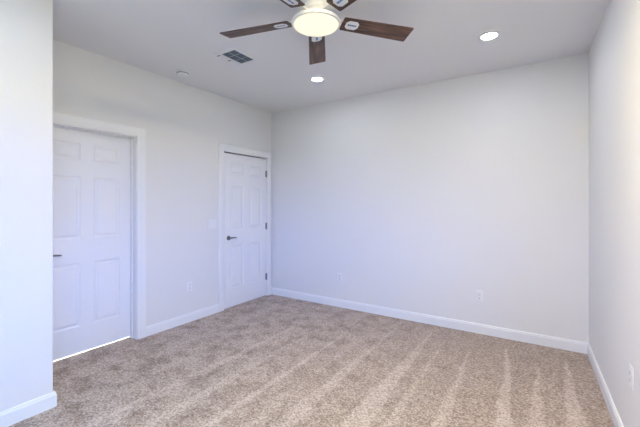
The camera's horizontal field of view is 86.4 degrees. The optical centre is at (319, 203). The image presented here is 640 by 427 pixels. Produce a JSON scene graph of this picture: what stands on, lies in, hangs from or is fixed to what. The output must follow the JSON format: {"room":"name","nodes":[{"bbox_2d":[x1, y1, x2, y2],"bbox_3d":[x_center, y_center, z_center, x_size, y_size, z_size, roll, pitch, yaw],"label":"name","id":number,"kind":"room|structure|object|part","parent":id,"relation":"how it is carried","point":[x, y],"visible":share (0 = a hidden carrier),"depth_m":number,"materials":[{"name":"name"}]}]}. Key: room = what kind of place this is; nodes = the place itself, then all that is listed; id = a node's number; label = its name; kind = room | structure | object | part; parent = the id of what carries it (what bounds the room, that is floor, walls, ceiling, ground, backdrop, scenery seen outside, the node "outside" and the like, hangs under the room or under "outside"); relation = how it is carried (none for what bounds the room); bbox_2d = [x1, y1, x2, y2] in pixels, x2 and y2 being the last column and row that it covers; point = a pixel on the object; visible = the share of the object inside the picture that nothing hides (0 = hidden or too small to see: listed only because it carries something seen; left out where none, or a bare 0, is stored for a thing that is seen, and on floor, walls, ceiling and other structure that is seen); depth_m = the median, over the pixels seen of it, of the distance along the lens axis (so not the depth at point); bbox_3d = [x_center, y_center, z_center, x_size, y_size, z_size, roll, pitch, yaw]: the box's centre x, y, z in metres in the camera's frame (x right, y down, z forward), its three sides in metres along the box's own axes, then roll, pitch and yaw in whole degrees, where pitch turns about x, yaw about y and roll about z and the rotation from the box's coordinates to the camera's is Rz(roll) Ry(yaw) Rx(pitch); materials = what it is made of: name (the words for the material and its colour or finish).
{"room":"empty bedroom","nodes":[
{"label":"empty bedroom","id":0,"kind":"room"},
{"bbox_2d":[0,0,52,411],"bbox_3d":[-2.804,0.000,1.486,0.809,2.740,2.456,0,0,33],"label":"wall","id":1,"kind":"structure","parent":0,"point":[26,26],"depth_m":2.17,"materials":[{"name":"white paint"}]},
{"bbox_2d":[0,390,56,426],"bbox_3d":[-2.601,1.319,1.364,0.364,0.101,2.470,0,0,33],"label":"baseboard","id":2,"kind":"structure","parent":1,"relation":"attached to","point":[8,417],"depth_m":2.17,"materials":[{"name":"white paint"}]},
{"bbox_2d":[53,39,270,325],"bbox_3d":[-1.605,0.000,3.945,0.155,2.740,2.974,0,0,33],"label":"wall","id":3,"kind":"structure","parent":0,"point":[185,125],"depth_m":3.74,"materials":[{"name":"white paint"}]},
{"bbox_2d":[53,111,145,360],"bbox_3d":[-2.119,0.302,3.132,0.172,2.136,0.979,0,0,33],"label":"door","id":4,"kind":"structure","parent":3,"relation":"in","point":[99,176],"depth_m":3.21,"materials":[{"name":"white paint"}]},
{"bbox_2d":[146,304,218,336],"bbox_3d":[-1.533,1.319,3.902,0.014,0.101,0.951,0,0,33],"label":"baseboard","id":5,"kind":"structure","parent":3,"relation":"attached to","point":[183,319],"depth_m":3.83,"materials":[{"name":"white paint"}]},
{"bbox_2d":[187,281,191,291],"bbox_3d":[-1.507,0.958,3.946,0.009,0.115,0.070,0,0,33],"label":"wall outlet","id":6,"kind":"object","parent":3,"relation":"attached to","point":[189,283],"visible":1,"depth_m":3.94,"materials":[{"name":"white plastic"}]},
{"bbox_2d":[209,219,215,228],"bbox_3d":[-1.329,0.250,4.220,0.010,0.117,0.116,0,0,33],"label":"light switch","id":7,"kind":"object","parent":3,"relation":"attached to","point":[212,222],"visible":1,"depth_m":4.22,"materials":[{"name":"white plastic"}]},
{"bbox_2d":[219,143,270,311],"bbox_3d":[-1.056,0.303,4.748,0.206,2.134,0.993,0,0,33],"label":"door","id":8,"kind":"structure","parent":3,"relation":"in","point":[244,180],"depth_m":4.67,"materials":[{"name":"white paint"}]},
{"bbox_2d":[8,294,613,426],"bbox_3d":[-0.874,1.430,2.011,5.150,0.120,5.630,0,0,33],"label":"floor","id":9,"kind":"structure","parent":0,"point":[271,360],"depth_m":2.68,"materials":[{"name":"carpet"}]},
{"bbox_2d":[53,0,608,112],"bbox_3d":[-0.559,-1.430,1.807,4.600,0.120,5.830,0,0,33],"label":"ceiling","id":10,"kind":"structure","parent":0,"point":[160,37],"depth_m":2.87,"materials":[{"name":"white paint"}]},
{"bbox_2d":[176,69,189,76],"bbox_3d":[-1.430,-1.349,3.552,0.136,0.041,0.136,0,0,33],"label":"smoke detector","id":11,"kind":"object","parent":10,"relation":"attached to","point":[182,73],"visible":1,"depth_m":3.52,"materials":[{"name":"white plastic"}]},
{"bbox_2d":[213,46,258,65],"bbox_3d":[-0.777,-1.365,3.176,0.280,0.010,0.320,0,0,33],"label":"ceiling vent","id":12,"kind":"object","parent":10,"relation":"in","point":[234,55],"visible":1,"depth_m":3.16,"materials":[{"name":"white metal"}]},
{"bbox_2d":[220,0,413,64],"bbox_3d":[-0.054,-1.259,2.194,1.349,0.222,1.308,0,0,33],"label":"ceiling fan","id":13,"kind":"object","parent":10,"relation":"hanging from","point":[316,19],"visible":1,"depth_m":2.29,"materials":[{"name":"walnut"},{"name":"enamel"},{"name":"glass"}]},
{"bbox_3d":[-0.438,-1.201,2.358,0.510,0.006,0.140,0,12,18],"label":"blade","id":14,"kind":"part","parent":13,"relation":"part of","materials":[{"name":"brown wood"}]},
{"bbox_3d":[-0.283,-1.201,1.871,0.140,0.006,0.510,15,9,35],"label":"blade","id":15,"kind":"part","parent":13,"relation":"part of","materials":[{"name":"brown wood"}]},
{"bbox_3d":[-0.023,-1.201,2.656,0.140,0.006,0.510,-12,0,0],"label":"blade","id":16,"kind":"part","parent":13,"relation":"part of","materials":[{"name":"brown wood"}]},
{"bbox_3d":[0.228,-1.201,1.867,0.140,0.006,0.510,15,-8,-35],"label":"blade","id":17,"kind":"part","parent":13,"relation":"part of","materials":[{"name":"brown wood"}]},
{"bbox_3d":[0.389,-1.201,2.353,0.510,0.006,0.140,0,-12,-18],"label":"blade","id":18,"kind":"part","parent":13,"relation":"part of","materials":[{"name":"brown wood"}]},
{"bbox_2d":[310,76,324,81],"bbox_3d":[-0.028,-1.367,3.758,0.168,0.006,0.168,0,0,33],"label":"recessed light","id":19,"kind":"object","parent":10,"relation":"in","point":[316,78],"visible":1,"depth_m":3.75,"materials":[{"name":"white"}]},
{"bbox_2d":[478,31,500,40],"bbox_3d":[1.385,-1.367,2.789,0.168,0.006,0.168,0,0,33],"label":"recessed light","id":20,"kind":"object","parent":10,"relation":"in","point":[491,35],"visible":1,"depth_m":2.79,"materials":[{"name":"white glass"}]},
{"bbox_2d":[271,53,588,342],"bbox_3d":[0.990,0.000,4.128,4.316,2.740,0.150,0,0,33],"label":"wall","id":21,"kind":"structure","parent":0,"point":[424,198],"depth_m":3.77,"materials":[{"name":"white paint"}]},
{"bbox_2d":[337,273,341,281],"bbox_3d":[0.261,0.978,4.504,0.070,0.115,0.009,0,0,33],"label":"wall outlet","id":22,"kind":"object","parent":21,"relation":"attached to","point":[339,275],"visible":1,"depth_m":4.50,"materials":[{"name":"white plastic"}]},
{"bbox_2d":[271,287,587,353],"bbox_3d":[0.852,1.319,4.119,3.785,0.101,0.014,0,0,33],"label":"baseboard","id":23,"kind":"structure","parent":21,"relation":"attached to","point":[538,339],"depth_m":3.75,"materials":[{"name":"white paint"}]},
{"bbox_2d":[476,290,482,301],"bbox_3d":[1.679,0.975,3.589,0.070,0.115,0.009,0,0,33],"label":"wall outlet","id":24,"kind":"object","parent":21,"relation":"attached to","point":[479,294],"visible":1,"depth_m":3.59,"materials":[{"name":"white plastic"}]},
{"bbox_2d":[589,0,639,426],"bbox_3d":[1.083,0.000,0.749,0.150,2.740,5.431,0,0,32],"label":"wall","id":25,"kind":"structure","parent":0,"point":[614,53],"depth_m":2.11,"materials":[{"name":"white paint"}]},
{"bbox_2d":[587,343,623,426],"bbox_3d":[1.013,1.319,0.792,0.014,0.101,5.431,0,0,32],"label":"baseboard","id":26,"kind":"structure","parent":25,"relation":"attached to","point":[613,412],"depth_m":2.37,"materials":[{"name":"white paint"}]},
{"bbox_2d":[629,363,633,390],"bbox_3d":[1.630,0.908,1.787,0.009,0.115,0.070,0,0,32],"label":"wall outlet","id":27,"kind":"object","parent":25,"relation":"attached to","point":[631,369],"visible":1,"depth_m":1.77,"materials":[{"name":"white plastic"}]}
]}

